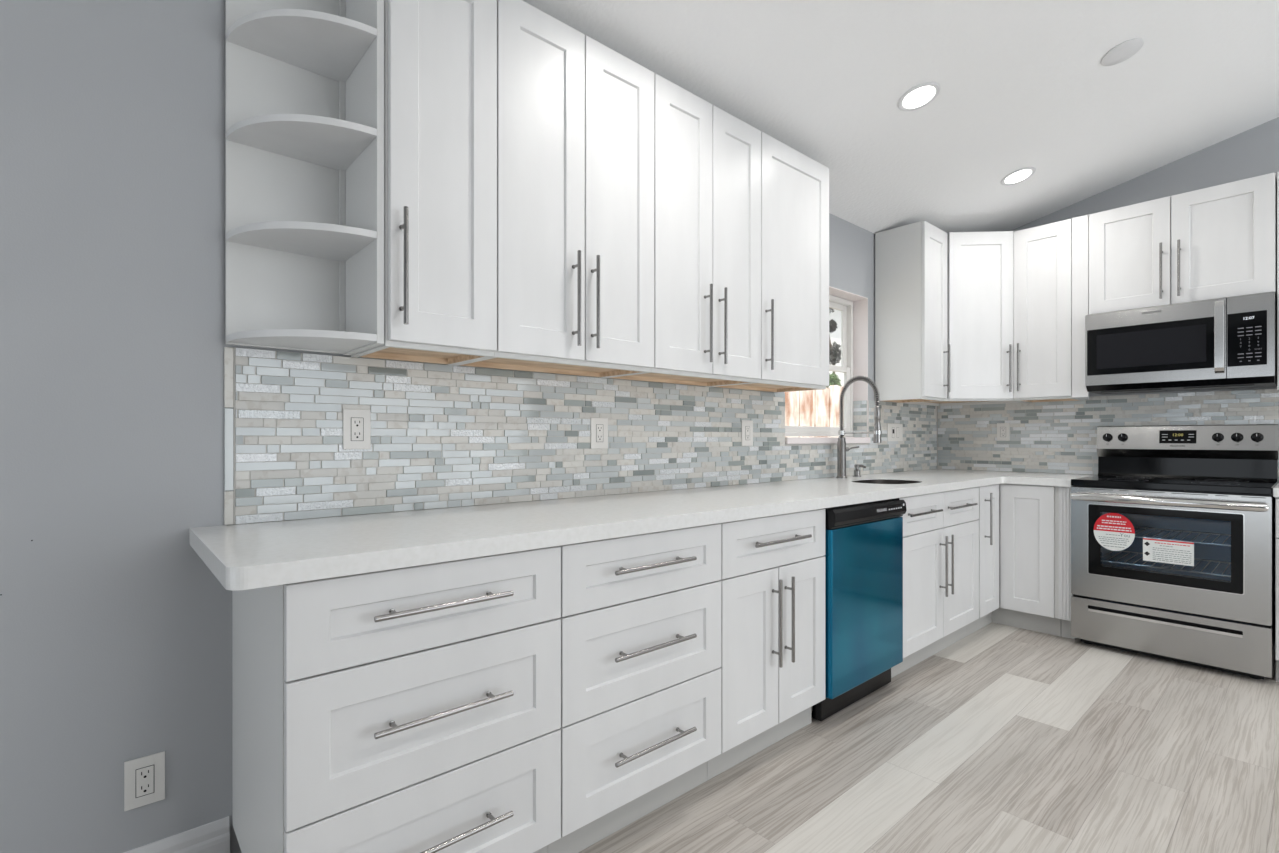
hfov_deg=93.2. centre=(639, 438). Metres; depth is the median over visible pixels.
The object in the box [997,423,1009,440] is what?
electrical outlet
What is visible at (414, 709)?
base cabinet
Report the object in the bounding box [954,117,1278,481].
wall
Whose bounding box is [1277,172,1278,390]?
upper cabinet
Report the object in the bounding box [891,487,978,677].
base cabinet
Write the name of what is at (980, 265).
upper cabinet
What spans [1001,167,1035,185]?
recessed light
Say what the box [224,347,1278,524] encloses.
backsplash
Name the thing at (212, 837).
baseboard
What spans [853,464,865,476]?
soap dispenser
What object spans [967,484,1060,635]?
base cabinet
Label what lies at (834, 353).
tree
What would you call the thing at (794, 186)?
upper cabinet
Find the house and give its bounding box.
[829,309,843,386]
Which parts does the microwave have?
door, handle, control frame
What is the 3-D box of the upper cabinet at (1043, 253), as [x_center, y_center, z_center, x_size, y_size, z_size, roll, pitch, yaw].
[2.605,-0.784,3.851,0.366,1.084,0.312,0,0,-42]
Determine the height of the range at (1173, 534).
1.218 m
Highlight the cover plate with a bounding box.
[1101,38,1143,65]
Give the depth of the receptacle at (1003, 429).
4.20 m
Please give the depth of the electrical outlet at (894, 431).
4.08 m
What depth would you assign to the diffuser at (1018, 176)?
3.45 m
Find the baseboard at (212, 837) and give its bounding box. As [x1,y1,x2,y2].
[124,816,229,852]
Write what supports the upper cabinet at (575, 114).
attached to the wall at (116, 634)
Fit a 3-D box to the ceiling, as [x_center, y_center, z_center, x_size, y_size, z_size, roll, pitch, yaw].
[0.915,-2.005,0.017,8.600,1.555,5.960,0,0,-42]
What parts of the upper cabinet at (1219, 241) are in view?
filler panel, door, handle, handle, door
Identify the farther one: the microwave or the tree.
the tree
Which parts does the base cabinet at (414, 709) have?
drawer, drawer, drawer, handle, handle, handle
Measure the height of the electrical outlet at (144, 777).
0.120 m
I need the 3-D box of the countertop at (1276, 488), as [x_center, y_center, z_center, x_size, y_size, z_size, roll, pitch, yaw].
[3.326,0.251,2.838,0.647,0.042,0.458,0,0,-42]
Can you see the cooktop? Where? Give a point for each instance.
(1151, 484)
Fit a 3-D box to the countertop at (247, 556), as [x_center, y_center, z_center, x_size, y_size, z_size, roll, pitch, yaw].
[0.872,0.251,2.679,4.532,0.042,0.996,0,0,-42]
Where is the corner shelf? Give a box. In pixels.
[225,0,383,354]
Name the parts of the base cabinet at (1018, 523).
door, handle, door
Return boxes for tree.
[829,308,840,376]
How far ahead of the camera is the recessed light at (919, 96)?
2.63 m
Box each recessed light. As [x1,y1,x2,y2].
[898,82,940,110]
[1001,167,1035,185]
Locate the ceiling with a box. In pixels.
[523,0,1278,233]
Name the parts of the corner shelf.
shelf, shelf, shelf, shelf, panel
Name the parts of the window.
sash, sill, sash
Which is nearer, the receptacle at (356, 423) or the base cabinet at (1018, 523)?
the receptacle at (356, 423)
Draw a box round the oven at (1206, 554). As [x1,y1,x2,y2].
[1070,487,1271,625]
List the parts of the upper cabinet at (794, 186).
panel, handle, door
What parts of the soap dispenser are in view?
pump spout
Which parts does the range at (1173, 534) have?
knob, knob, storage drawer, kick plate, knob, knob, knob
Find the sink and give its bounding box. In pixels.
[852,479,919,483]
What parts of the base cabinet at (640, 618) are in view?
drawer, drawer, drawer, handle, handle, handle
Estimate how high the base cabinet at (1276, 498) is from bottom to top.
0.871 m
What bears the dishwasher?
on the floor
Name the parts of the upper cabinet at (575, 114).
door, panel, handle, handle, door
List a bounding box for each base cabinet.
[232,546,560,852]
[548,523,720,852]
[707,509,824,780]
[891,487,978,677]
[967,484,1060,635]
[1275,497,1278,681]
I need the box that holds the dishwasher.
[811,498,906,720]
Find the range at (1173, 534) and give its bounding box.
[1070,424,1278,678]
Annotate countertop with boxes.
[189,469,1093,590]
[1273,483,1278,496]
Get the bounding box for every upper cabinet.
[351,0,496,364]
[452,0,653,377]
[605,73,760,386]
[711,132,828,392]
[875,221,949,402]
[906,231,1028,405]
[1014,219,1082,402]
[1072,172,1276,399]
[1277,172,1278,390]
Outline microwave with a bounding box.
[1085,292,1276,394]
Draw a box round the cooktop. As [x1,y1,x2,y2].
[1071,475,1278,494]
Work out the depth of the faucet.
3.48 m
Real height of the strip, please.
0.871 m
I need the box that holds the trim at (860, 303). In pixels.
[784,286,867,436]
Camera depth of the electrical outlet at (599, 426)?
2.41 m
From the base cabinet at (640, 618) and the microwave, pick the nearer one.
the base cabinet at (640, 618)
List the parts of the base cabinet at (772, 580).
door, drawer, handle, handle, handle, door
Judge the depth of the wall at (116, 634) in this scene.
1.45 m
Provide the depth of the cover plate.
2.54 m
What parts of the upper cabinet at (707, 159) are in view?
panel, door, handle, handle, door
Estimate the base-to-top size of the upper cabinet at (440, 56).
1.084 m
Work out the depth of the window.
3.87 m
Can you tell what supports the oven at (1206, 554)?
in the range at (1173, 534)
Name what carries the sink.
in the countertop at (247, 556)
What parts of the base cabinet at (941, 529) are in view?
drawer, door, handle, handle, handle, drawer, door, handle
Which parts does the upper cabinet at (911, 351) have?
panel, door, handle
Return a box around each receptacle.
[136,765,153,796]
[351,418,362,440]
[596,425,602,441]
[746,426,749,439]
[1001,427,1005,436]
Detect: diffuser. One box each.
[903,86,934,107]
[1005,170,1030,182]
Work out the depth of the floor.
2.11 m
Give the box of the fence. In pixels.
[785,385,843,436]
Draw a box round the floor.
[578,622,1278,852]
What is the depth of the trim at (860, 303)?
3.89 m
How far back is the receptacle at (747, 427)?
3.04 m
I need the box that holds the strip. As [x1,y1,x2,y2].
[1058,486,1075,638]
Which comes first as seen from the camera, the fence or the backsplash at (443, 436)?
the backsplash at (443, 436)
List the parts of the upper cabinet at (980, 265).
panel, door, handle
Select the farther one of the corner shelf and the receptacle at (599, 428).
the receptacle at (599, 428)
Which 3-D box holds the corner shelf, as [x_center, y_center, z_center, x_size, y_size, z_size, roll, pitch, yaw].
[-0.878,-0.786,1.584,0.308,1.080,0.296,0,0,-42]
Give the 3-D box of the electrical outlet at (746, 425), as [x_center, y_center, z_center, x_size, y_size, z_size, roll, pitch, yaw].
[0.542,-0.026,3.037,0.088,0.128,0.006,0,0,-42]
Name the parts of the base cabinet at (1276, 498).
drawer, door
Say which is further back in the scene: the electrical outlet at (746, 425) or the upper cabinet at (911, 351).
the upper cabinet at (911, 351)
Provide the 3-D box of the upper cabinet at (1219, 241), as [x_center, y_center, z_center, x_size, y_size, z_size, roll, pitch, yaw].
[2.993,-0.785,3.420,0.375,1.081,0.846,0,0,-42]
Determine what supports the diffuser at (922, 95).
attached to the recessed light at (919, 96)
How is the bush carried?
on the ground
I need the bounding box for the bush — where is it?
[826,372,841,387]
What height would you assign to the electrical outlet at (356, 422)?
0.120 m
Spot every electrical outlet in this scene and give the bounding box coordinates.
[124,751,164,810]
[343,409,370,448]
[591,418,607,448]
[741,420,752,445]
[887,424,902,440]
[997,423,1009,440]
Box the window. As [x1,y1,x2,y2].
[785,295,869,443]
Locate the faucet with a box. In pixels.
[836,376,881,477]
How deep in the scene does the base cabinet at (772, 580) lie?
2.14 m
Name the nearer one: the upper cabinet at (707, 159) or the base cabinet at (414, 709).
the base cabinet at (414, 709)
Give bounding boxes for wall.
[0,0,897,852]
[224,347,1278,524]
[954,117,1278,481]
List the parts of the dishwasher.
door, control panel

